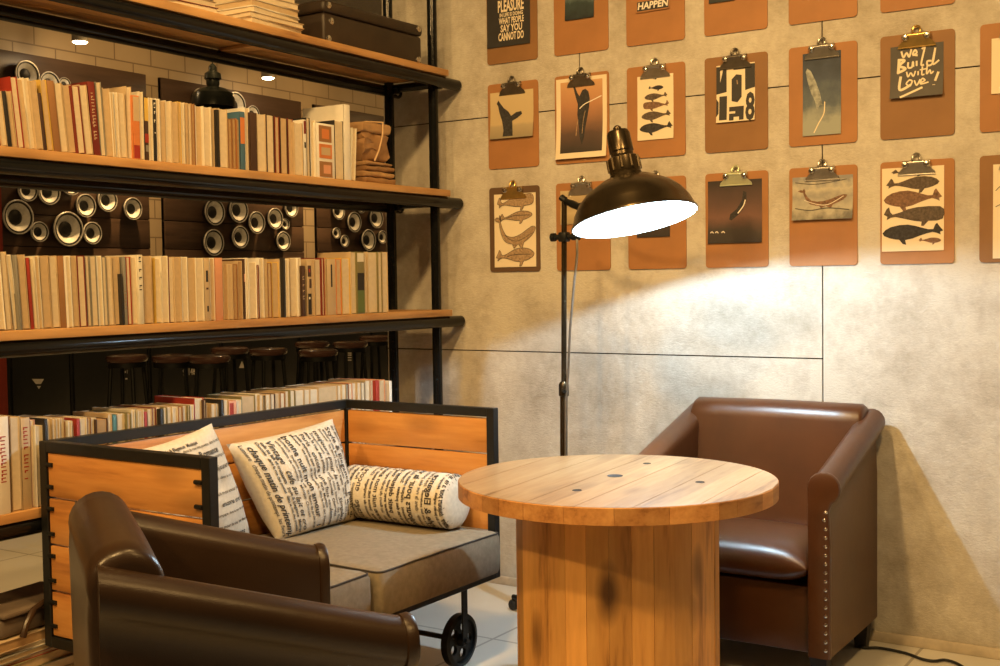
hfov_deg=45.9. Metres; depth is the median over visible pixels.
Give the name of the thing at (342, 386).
book
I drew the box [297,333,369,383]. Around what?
base cabinet
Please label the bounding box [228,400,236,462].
book
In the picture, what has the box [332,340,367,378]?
bar stool
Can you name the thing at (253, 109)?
loudspeaker
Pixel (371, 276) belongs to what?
book
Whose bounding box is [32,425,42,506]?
book
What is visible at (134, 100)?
book
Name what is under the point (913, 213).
print
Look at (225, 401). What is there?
book
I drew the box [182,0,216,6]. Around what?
book
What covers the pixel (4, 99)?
book
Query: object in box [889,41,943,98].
poster
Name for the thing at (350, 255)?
book
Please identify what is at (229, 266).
book
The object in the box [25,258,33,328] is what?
book
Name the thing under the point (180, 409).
book
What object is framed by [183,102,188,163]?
book
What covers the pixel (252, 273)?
book
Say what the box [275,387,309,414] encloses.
book
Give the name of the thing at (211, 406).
book
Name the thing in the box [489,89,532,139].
print
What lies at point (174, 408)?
book
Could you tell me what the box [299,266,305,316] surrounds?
book
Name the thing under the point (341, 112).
book
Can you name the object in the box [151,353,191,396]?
bar stool
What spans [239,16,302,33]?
book
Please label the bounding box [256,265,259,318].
book
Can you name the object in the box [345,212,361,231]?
loudspeaker
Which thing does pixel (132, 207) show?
loudspeaker
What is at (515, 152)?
clipboard
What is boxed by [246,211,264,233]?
loudspeaker
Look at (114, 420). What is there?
book
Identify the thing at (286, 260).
book
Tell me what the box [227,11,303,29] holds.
book
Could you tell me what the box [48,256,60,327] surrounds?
book
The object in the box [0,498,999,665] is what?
floor
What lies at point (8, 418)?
book
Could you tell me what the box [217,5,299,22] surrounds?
book
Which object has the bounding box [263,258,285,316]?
book
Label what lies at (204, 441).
square cushion
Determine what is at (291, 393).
book
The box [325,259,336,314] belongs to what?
book
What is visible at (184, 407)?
book
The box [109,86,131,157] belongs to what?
book
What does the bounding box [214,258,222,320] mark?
book
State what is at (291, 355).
base cabinet
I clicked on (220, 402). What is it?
book
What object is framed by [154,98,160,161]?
book
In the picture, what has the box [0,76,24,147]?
book
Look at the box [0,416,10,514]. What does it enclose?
book
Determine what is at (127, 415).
book
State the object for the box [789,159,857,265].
clipboard
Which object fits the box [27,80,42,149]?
book
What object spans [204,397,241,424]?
book
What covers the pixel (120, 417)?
book
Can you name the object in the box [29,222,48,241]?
loudspeaker
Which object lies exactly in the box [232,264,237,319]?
book
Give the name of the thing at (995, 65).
print
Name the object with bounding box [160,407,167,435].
book
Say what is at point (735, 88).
poster
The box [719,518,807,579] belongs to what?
seat cushion
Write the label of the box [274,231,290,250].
loudspeaker
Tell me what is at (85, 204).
loudspeaker
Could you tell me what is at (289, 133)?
book
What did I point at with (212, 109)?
book
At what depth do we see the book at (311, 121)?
3.83 m
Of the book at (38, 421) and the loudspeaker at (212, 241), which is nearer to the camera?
the book at (38, 421)
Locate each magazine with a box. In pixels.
[0,625,44,653]
[0,639,44,656]
[0,644,50,665]
[1,647,56,665]
[10,649,72,665]
[41,653,73,665]
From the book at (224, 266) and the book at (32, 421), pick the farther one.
the book at (224, 266)
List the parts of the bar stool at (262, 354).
leg, leg, seat, leg, leg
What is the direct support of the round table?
on the floor
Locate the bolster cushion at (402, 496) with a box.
[347,464,469,528]
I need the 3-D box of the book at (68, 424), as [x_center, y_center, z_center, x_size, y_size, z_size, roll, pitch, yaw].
[-1.171,0.330,3.093,0.149,0.208,0.011,1,3,33]
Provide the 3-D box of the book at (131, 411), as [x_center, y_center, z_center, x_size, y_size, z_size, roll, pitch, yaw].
[-1.069,0.317,3.273,0.165,0.216,0.012,1,3,33]
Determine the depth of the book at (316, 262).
3.86 m
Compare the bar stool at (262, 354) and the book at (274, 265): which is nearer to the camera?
the book at (274, 265)
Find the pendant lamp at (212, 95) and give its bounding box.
[191,0,234,109]
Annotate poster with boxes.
[487,0,529,48]
[716,62,754,122]
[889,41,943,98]
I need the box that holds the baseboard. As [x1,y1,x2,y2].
[488,575,999,659]
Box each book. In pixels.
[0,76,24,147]
[0,91,7,145]
[0,252,12,330]
[0,264,5,329]
[0,415,22,511]
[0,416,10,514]
[1,91,11,146]
[6,91,17,146]
[6,255,16,329]
[8,418,11,511]
[11,255,22,329]
[17,78,28,147]
[17,254,29,328]
[18,77,34,148]
[19,415,59,438]
[20,416,55,438]
[20,417,31,509]
[22,416,50,439]
[25,256,43,328]
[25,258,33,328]
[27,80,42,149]
[27,415,63,437]
[29,258,36,328]
[29,417,47,439]
[29,419,34,507]
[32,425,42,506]
[33,79,53,150]
[37,93,46,149]
[38,256,52,327]
[43,415,86,434]
[46,80,60,150]
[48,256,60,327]
[49,416,79,435]
[54,83,68,151]
[57,256,66,327]
[61,84,74,152]
[62,415,90,433]
[63,256,73,327]
[63,415,95,433]
[65,420,71,436]
[68,81,100,155]
[69,85,85,153]
[69,415,107,444]
[70,256,79,326]
[72,84,92,154]
[73,411,112,443]
[76,256,87,326]
[83,410,124,442]
[84,256,91,326]
[89,256,98,325]
[89,410,131,441]
[92,407,135,439]
[94,82,106,155]
[96,256,103,325]
[101,88,112,156]
[101,257,108,325]
[105,255,143,323]
[105,407,143,439]
[106,257,114,325]
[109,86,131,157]
[109,92,116,156]
[109,406,152,437]
[110,92,119,156]
[112,257,119,324]
[112,414,116,442]
[114,92,127,157]
[116,274,123,324]
[119,257,127,324]
[119,405,156,436]
[122,404,159,436]
[125,257,132,324]
[129,257,136,324]
[130,95,139,158]
[131,91,144,159]
[133,404,172,434]
[141,404,182,433]
[142,256,153,323]
[142,404,177,433]
[143,96,148,159]
[144,412,147,438]
[147,97,153,160]
[148,403,185,432]
[151,256,168,322]
[152,99,156,160]
[152,258,160,322]
[153,403,190,431]
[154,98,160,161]
[154,395,202,430]
[157,402,193,431]
[157,409,163,436]
[159,100,166,161]
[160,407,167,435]
[163,100,171,162]
[166,0,217,12]
[168,257,173,322]
[169,257,181,322]
[170,101,178,162]
[177,101,181,163]
[180,102,185,163]
[181,257,188,321]
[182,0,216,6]
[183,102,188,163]
[187,103,191,164]
[187,258,195,321]
[190,103,195,164]
[195,106,201,165]
[195,258,204,321]
[200,106,211,166]
[201,400,205,418]
[203,258,209,320]
[203,398,229,463]
[203,399,223,427]
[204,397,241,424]
[206,393,254,423]
[206,403,215,427]
[209,258,214,320]
[211,107,215,166]
[213,0,298,10]
[214,110,219,166]
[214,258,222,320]
[214,403,218,427]
[215,0,298,18]
[216,108,227,167]
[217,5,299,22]
[221,392,258,421]
[222,259,245,318]
[222,261,242,318]
[222,264,228,319]
[224,258,248,318]
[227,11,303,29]
[227,107,248,169]
[227,111,245,169]
[227,118,232,168]
[227,264,233,319]
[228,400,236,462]
[231,118,236,168]
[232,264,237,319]
[235,118,239,168]
[238,392,270,420]
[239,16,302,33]
[241,391,279,418]
[241,392,274,419]
[248,112,257,170]
[248,258,264,317]
[248,262,257,318]
[251,389,287,417]
[255,388,294,416]
[256,113,266,171]
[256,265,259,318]
[257,394,263,421]
[259,391,284,418]
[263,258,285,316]
[263,259,267,317]
[263,396,265,420]
[264,387,303,415]
[265,114,274,172]
[267,259,280,316]
[267,262,279,317]
[267,263,271,317]
[274,116,279,172]
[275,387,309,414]
[279,117,287,173]
[279,387,317,413]
[285,258,296,316]
[285,259,289,316]
[285,384,337,412]
[287,118,292,173]
[290,258,300,316]
[291,122,302,175]
[293,117,310,175]
[293,119,306,175]
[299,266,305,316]
[301,258,324,315]
[301,259,314,315]
[301,260,311,315]
[303,104,350,179]
[308,383,345,398]
[310,120,314,176]
[312,382,347,398]
[313,122,334,178]
[314,259,320,315]
[316,381,355,442]
[317,120,343,179]
[317,252,355,313]
[320,382,352,442]
[322,381,360,442]
[324,258,325,314]
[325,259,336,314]
[326,258,350,314]
[328,379,369,443]
[335,259,341,314]
[336,378,374,410]
[337,386,340,409]
[346,381,365,443]
[349,378,384,410]
[350,127,356,180]
[351,252,364,313]
[364,252,376,312]
[364,253,366,312]
[371,252,382,312]
[372,380,379,410]
[382,252,387,311]
[385,380,391,411]
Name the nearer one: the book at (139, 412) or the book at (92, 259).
the book at (92, 259)
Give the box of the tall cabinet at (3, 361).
[0,187,7,414]
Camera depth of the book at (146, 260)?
3.27 m
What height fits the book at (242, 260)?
0.182 m
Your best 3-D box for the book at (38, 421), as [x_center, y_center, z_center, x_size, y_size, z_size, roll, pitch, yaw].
[-1.214,0.326,3.032,0.163,0.221,0.008,1,3,33]
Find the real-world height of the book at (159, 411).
0.210 m
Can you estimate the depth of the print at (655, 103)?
4.07 m
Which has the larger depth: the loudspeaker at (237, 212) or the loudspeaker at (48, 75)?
the loudspeaker at (237, 212)
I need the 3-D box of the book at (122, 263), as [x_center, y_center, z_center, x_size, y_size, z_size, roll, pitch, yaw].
[-1.065,-0.115,3.225,0.128,0.184,0.010,1,4,33]
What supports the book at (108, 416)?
on the open bookshelf
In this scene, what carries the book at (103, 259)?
on the open bookshelf
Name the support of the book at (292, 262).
on the open bookshelf
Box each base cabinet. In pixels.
[7,354,69,415]
[69,348,147,414]
[147,343,219,402]
[219,338,296,392]
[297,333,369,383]
[370,331,388,380]
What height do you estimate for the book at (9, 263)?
0.186 m
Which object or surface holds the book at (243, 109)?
on the open bookshelf
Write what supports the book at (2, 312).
on the open bookshelf
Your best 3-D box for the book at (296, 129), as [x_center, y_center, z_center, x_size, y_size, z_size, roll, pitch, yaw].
[-0.694,-0.586,3.793,0.128,0.167,0.038,1,3,33]
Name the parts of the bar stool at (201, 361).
leg, seat, leg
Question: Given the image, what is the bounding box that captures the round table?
[458,454,778,665]
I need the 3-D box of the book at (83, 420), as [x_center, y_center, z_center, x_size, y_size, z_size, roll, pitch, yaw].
[-1.151,0.326,3.135,0.152,0.211,0.021,1,3,33]
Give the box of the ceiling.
[212,0,381,15]
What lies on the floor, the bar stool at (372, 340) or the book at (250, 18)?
the bar stool at (372, 340)
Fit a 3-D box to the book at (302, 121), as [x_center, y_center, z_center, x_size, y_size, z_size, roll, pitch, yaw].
[-0.678,-0.593,3.817,0.129,0.179,0.014,1,3,33]
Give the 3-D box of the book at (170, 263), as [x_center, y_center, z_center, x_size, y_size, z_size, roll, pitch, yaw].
[-0.984,-0.123,3.370,0.138,0.186,0.019,1,3,33]
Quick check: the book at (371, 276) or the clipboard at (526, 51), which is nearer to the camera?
the book at (371, 276)
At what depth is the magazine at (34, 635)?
2.93 m
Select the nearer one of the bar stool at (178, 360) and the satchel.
the satchel
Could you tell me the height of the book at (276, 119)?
0.176 m
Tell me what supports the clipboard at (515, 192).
attached to the wall at (918, 345)
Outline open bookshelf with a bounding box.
[0,0,464,540]
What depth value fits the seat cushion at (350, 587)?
3.02 m
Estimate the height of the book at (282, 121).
0.176 m
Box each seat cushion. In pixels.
[261,518,499,613]
[330,567,370,610]
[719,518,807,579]
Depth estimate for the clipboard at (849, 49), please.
3.73 m
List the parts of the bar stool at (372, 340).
leg, leg, seat, leg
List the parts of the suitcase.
lid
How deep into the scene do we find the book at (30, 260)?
2.96 m
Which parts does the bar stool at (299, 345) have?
leg, leg, seat, leg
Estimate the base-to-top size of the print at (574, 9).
0.172 m
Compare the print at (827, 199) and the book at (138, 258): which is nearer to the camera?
the book at (138, 258)
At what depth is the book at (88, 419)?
3.11 m
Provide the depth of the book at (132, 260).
3.22 m
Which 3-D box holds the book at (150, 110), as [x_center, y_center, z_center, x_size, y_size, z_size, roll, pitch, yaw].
[-1.014,-0.563,3.292,0.124,0.173,0.013,1,3,33]
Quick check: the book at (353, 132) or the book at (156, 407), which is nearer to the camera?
the book at (156, 407)
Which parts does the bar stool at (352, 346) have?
leg, leg, seat, leg, leg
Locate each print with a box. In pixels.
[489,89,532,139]
[494,192,535,266]
[555,74,606,159]
[560,191,586,224]
[565,0,593,20]
[636,0,668,12]
[637,73,673,140]
[637,225,669,237]
[708,178,761,243]
[709,0,729,3]
[792,174,852,220]
[803,50,840,135]
[882,165,944,251]
[991,38,999,93]
[993,164,999,258]
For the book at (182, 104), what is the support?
on the open bookshelf
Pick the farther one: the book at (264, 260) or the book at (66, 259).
the book at (264, 260)
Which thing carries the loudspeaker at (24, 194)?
attached to the speaker panel at (121, 235)
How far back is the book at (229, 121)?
3.51 m
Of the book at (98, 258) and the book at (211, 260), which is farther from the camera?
the book at (211, 260)
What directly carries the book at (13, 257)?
on the open bookshelf
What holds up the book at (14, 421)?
on the open bookshelf
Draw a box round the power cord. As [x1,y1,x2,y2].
[860,645,963,665]
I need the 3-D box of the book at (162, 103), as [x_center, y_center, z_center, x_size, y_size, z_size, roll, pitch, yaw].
[-0.992,-0.563,3.331,0.126,0.171,0.018,1,3,33]
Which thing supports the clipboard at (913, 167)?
attached to the wall at (918, 345)
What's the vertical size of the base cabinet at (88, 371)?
0.900 m
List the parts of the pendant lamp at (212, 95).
lamp shade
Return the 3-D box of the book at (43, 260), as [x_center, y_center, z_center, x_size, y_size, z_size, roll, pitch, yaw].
[-1.210,-0.104,3.031,0.143,0.185,0.033,1,3,33]
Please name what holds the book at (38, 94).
on the open bookshelf
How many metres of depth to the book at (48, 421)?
3.01 m
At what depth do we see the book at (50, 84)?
3.00 m
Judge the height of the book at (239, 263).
0.176 m
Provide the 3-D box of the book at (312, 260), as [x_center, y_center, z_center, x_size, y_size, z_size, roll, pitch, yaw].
[-0.657,-0.148,3.861,0.126,0.185,0.013,1,3,33]
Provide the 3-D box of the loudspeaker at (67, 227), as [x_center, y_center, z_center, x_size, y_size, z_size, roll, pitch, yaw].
[-3.267,-0.781,8.886,0.082,0.260,0.260,1,3,33]
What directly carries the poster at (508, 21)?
attached to the clipboard at (526, 51)
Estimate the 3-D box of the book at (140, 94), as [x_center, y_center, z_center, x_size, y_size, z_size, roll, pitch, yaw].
[-1.032,-0.567,3.264,0.127,0.186,0.013,1,3,33]
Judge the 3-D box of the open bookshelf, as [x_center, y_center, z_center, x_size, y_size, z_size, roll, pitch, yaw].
[-1.108,-0.527,3.299,0.308,3.100,3.096,1,3,33]
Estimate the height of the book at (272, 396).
0.212 m
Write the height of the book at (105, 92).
0.182 m
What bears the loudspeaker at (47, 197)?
attached to the speaker panel at (121, 235)
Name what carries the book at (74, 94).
on the open bookshelf
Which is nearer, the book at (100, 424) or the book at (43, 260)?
the book at (43, 260)
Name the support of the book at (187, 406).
on the open bookshelf
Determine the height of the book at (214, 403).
0.203 m
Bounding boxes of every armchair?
[68,491,420,665]
[638,397,884,665]
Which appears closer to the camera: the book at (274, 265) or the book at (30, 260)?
the book at (30, 260)
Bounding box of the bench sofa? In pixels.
[39,399,499,665]
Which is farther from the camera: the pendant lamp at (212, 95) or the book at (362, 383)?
the pendant lamp at (212, 95)
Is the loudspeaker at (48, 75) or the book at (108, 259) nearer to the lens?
the book at (108, 259)
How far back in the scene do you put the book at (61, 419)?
3.04 m
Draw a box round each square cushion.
[140,423,249,532]
[226,419,356,538]
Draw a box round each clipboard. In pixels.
[486,0,537,64]
[488,76,538,169]
[489,180,540,271]
[554,0,608,55]
[555,67,609,163]
[556,176,610,270]
[626,0,684,46]
[627,58,685,157]
[628,170,686,268]
[704,0,767,35]
[705,48,767,152]
[705,165,768,267]
[789,0,857,24]
[789,37,857,146]
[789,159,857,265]
[880,0,954,12]
[880,25,954,139]
[880,152,954,263]
[979,155,999,262]
[980,23,999,131]
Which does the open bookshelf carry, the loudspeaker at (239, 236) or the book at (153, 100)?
the book at (153, 100)
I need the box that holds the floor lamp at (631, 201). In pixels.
[508,125,697,609]
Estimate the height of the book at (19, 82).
0.173 m
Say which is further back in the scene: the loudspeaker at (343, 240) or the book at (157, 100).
the loudspeaker at (343, 240)
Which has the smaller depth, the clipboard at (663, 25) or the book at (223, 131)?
the book at (223, 131)
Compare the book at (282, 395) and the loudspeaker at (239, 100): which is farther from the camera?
the loudspeaker at (239, 100)
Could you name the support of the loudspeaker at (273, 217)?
attached to the speaker panel at (184, 225)
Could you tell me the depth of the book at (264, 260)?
3.65 m
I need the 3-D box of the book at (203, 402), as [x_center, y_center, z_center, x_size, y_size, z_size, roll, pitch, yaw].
[-0.920,0.303,3.482,0.150,0.220,0.007,1,3,33]
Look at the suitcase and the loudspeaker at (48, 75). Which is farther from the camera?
the loudspeaker at (48, 75)
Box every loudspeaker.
[2,200,33,233]
[13,60,39,80]
[16,188,37,200]
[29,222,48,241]
[37,190,59,204]
[40,71,59,82]
[51,212,82,245]
[59,77,70,84]
[64,192,77,194]
[74,194,95,216]
[82,222,101,243]
[96,194,117,211]
[122,197,141,219]
[201,229,223,255]
[202,201,224,224]
[227,202,247,222]
[230,226,248,247]
[232,92,245,108]
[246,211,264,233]
[248,105,259,113]
[265,208,282,228]
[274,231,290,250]
[281,219,289,229]
[283,206,297,216]
[331,209,344,219]
[331,228,340,238]
[339,235,348,246]
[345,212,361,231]
[359,229,375,250]
[367,212,382,227]
[376,230,385,243]
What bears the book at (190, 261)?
on the open bookshelf
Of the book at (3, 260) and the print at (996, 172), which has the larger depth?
the print at (996, 172)
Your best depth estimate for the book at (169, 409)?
3.34 m
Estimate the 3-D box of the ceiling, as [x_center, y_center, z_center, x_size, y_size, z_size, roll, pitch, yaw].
[-0.905,-2.549,8.726,4.500,0.060,11.600,1,3,33]
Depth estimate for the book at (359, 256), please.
4.01 m
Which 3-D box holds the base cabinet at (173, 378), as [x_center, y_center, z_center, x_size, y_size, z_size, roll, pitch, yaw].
[-2.604,0.335,9.245,0.452,0.900,0.716,1,3,33]
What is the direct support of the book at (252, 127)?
on the open bookshelf
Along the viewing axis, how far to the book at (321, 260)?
3.87 m
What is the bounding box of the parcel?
[350,121,389,161]
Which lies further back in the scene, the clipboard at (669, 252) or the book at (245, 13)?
the clipboard at (669, 252)
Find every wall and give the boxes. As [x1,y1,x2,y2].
[0,3,383,257]
[382,0,999,648]
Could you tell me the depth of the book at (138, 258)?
3.23 m
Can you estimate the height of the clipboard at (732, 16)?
0.339 m
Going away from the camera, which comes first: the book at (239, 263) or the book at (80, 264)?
the book at (80, 264)
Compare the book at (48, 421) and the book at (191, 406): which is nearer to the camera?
the book at (48, 421)
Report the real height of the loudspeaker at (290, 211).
0.170 m
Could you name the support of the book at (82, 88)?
on the open bookshelf
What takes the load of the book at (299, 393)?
on the open bookshelf
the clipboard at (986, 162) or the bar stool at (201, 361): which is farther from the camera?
the bar stool at (201, 361)
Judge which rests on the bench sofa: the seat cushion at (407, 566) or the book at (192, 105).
the seat cushion at (407, 566)
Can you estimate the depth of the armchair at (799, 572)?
3.48 m
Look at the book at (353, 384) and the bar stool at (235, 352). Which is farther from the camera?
the bar stool at (235, 352)
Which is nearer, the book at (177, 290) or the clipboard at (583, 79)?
the book at (177, 290)
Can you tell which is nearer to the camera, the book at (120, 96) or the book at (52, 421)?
the book at (52, 421)
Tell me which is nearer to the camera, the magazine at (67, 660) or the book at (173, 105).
the magazine at (67, 660)
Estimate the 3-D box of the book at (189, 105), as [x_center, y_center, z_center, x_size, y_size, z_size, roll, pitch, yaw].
[-0.942,-0.571,3.424,0.127,0.175,0.011,1,3,33]
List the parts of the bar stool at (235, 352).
leg, leg, seat, leg, leg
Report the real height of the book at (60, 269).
0.185 m
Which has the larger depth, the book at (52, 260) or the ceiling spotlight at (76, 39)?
the ceiling spotlight at (76, 39)
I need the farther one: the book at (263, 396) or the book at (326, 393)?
the book at (326, 393)
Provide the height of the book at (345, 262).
0.189 m
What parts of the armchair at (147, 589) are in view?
backrest, arm, arm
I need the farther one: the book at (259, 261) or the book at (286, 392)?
the book at (286, 392)
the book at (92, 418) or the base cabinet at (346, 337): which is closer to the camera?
the book at (92, 418)
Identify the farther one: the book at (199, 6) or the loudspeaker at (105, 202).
the loudspeaker at (105, 202)
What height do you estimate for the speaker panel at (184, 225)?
2.117 m
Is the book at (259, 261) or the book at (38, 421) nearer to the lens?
the book at (38, 421)
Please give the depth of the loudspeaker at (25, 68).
8.58 m
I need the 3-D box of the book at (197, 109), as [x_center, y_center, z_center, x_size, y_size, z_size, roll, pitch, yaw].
[-0.925,-0.571,3.455,0.132,0.174,0.029,1,3,33]
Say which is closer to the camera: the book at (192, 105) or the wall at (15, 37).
the book at (192, 105)
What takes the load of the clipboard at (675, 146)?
attached to the wall at (918, 345)
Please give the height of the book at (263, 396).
0.209 m
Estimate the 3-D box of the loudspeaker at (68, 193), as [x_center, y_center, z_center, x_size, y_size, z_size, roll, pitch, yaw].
[-3.254,-1.129,8.916,0.067,0.184,0.184,1,3,33]
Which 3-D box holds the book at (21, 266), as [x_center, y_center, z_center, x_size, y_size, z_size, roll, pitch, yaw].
[-1.240,-0.102,2.972,0.135,0.187,0.032,1,3,33]
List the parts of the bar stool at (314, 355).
leg, leg, seat, leg, leg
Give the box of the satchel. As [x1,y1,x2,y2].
[0,581,44,638]
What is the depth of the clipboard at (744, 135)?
3.90 m
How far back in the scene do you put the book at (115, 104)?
3.17 m
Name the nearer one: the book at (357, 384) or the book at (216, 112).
the book at (216, 112)
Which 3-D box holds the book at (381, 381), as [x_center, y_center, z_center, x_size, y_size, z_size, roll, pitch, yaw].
[-0.479,0.270,4.179,0.163,0.214,0.031,1,3,33]
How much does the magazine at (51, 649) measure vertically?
0.010 m
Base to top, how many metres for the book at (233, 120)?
0.150 m
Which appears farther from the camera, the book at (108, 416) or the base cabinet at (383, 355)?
the base cabinet at (383, 355)
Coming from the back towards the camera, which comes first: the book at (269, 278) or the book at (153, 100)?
the book at (269, 278)
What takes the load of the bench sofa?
on the floor
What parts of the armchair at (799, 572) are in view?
arm, seat, backrest, leg, arm, leg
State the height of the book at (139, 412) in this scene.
0.213 m
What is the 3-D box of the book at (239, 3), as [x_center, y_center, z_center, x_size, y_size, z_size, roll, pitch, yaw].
[-0.768,-1.014,3.729,0.160,0.022,0.220,1,3,31]
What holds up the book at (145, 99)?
on the open bookshelf
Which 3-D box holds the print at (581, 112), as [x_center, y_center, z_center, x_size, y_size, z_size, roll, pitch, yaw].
[0.288,-0.770,4.220,0.206,0.288,0.012,1,3,33]
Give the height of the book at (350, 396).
0.214 m
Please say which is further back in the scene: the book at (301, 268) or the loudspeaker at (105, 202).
the loudspeaker at (105, 202)
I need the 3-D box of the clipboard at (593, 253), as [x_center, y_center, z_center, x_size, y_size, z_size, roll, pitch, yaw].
[0.293,-0.395,4.234,0.220,0.339,0.024,1,3,33]
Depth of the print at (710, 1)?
3.93 m
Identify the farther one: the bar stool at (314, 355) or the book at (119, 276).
the bar stool at (314, 355)
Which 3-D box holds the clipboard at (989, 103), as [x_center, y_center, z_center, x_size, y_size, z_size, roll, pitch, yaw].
[1.508,-0.762,3.429,0.220,0.339,0.024,1,3,33]
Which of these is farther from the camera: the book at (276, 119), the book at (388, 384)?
the book at (388, 384)
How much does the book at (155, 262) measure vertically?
0.182 m
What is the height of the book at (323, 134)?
0.177 m
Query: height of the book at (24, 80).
0.177 m
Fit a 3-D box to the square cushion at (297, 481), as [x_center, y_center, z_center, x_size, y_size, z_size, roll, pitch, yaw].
[-0.615,0.444,3.539,0.180,0.325,0.478,1,3,33]
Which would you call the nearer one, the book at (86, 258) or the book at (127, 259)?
the book at (86, 258)
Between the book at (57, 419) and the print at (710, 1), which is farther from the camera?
the print at (710, 1)
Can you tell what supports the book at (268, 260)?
on the open bookshelf
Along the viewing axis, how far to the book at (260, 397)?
3.64 m
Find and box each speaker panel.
[0,49,150,256]
[158,77,303,258]
[312,104,385,257]
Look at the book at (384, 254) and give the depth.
4.14 m
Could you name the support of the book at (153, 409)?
on the open bookshelf
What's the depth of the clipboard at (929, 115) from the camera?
3.59 m
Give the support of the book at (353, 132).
on the open bookshelf
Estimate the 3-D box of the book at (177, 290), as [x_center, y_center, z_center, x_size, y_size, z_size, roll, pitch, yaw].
[-0.965,-0.123,3.382,0.126,0.186,0.024,1,3,33]
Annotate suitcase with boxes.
[298,0,421,62]
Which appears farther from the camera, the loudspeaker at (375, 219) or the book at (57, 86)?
the loudspeaker at (375, 219)
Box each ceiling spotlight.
[71,19,87,43]
[261,59,274,79]
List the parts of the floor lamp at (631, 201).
lamp arm, cord, lamp shade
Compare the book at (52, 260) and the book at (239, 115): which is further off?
the book at (239, 115)
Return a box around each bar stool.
[105,353,148,406]
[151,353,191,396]
[187,354,230,396]
[211,346,249,393]
[248,347,287,390]
[294,340,329,384]
[298,348,337,383]
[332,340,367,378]
[359,335,387,378]
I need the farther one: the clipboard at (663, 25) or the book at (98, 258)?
the clipboard at (663, 25)
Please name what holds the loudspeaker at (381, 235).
attached to the speaker panel at (324, 222)
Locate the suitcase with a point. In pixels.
(322, 19)
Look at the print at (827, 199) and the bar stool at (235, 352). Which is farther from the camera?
the bar stool at (235, 352)
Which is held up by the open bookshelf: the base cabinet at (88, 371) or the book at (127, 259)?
the book at (127, 259)
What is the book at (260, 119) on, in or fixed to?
on the open bookshelf
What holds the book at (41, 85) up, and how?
on the open bookshelf
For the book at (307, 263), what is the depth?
3.81 m
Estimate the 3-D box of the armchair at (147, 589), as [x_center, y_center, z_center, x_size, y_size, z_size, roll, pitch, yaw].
[-0.479,0.686,2.117,0.513,0.762,0.668,-2,3,-23]
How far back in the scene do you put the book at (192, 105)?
3.40 m
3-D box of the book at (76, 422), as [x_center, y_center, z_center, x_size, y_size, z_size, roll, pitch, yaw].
[-1.154,0.327,3.111,0.143,0.211,0.010,1,3,33]
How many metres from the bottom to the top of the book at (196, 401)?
0.227 m
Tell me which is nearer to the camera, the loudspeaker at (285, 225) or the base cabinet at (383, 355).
the loudspeaker at (285, 225)
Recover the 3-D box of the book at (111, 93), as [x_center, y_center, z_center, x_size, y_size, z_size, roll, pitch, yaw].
[-1.084,-0.556,3.187,0.124,0.172,0.016,1,3,33]
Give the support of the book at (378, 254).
on the open bookshelf
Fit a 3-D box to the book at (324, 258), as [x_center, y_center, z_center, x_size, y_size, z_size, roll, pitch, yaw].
[-0.631,-0.153,3.923,0.138,0.189,0.010,1,3,33]
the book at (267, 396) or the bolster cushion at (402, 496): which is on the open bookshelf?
the book at (267, 396)
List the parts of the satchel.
handle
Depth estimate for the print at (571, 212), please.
4.26 m
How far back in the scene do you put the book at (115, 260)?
3.17 m
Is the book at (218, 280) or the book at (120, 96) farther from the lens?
the book at (218, 280)
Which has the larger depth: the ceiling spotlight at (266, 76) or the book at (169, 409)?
the ceiling spotlight at (266, 76)
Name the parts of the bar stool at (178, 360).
leg, seat, leg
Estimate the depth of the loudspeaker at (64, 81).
8.87 m
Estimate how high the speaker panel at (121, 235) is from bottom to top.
2.117 m
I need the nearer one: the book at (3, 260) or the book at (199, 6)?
the book at (3, 260)
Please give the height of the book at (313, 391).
0.211 m
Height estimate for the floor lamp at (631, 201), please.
1.602 m
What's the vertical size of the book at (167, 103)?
0.173 m
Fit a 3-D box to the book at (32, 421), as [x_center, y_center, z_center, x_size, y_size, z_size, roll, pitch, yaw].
[-1.242,0.328,3.017,0.164,0.221,0.014,1,3,33]
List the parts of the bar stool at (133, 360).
leg, leg, seat, leg, leg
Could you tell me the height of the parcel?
0.151 m
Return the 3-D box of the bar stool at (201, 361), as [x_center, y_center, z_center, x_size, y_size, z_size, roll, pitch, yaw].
[-1.791,0.495,7.307,0.284,0.728,0.284,-1,3,-15]
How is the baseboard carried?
attached to the wall at (918, 345)
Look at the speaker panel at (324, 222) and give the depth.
11.64 m
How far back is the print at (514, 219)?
4.39 m
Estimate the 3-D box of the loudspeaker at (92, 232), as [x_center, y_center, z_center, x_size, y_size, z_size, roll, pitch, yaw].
[-3.151,-0.767,9.085,0.064,0.172,0.172,1,3,33]
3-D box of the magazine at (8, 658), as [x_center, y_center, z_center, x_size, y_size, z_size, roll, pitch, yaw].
[-1.239,0.792,3.039,0.205,0.014,0.300,0,3,26]
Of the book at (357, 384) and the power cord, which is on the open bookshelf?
the book at (357, 384)
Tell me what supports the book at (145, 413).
on the open bookshelf
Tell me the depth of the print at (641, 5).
4.06 m
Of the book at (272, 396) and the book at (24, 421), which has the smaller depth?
the book at (24, 421)
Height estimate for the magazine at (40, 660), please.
0.025 m
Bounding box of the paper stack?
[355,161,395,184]
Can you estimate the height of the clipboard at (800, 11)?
0.339 m
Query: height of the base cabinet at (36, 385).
0.900 m
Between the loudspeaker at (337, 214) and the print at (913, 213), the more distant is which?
the loudspeaker at (337, 214)
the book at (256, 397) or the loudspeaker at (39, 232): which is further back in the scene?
the loudspeaker at (39, 232)
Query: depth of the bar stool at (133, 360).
7.40 m
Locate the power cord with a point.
(861, 646)

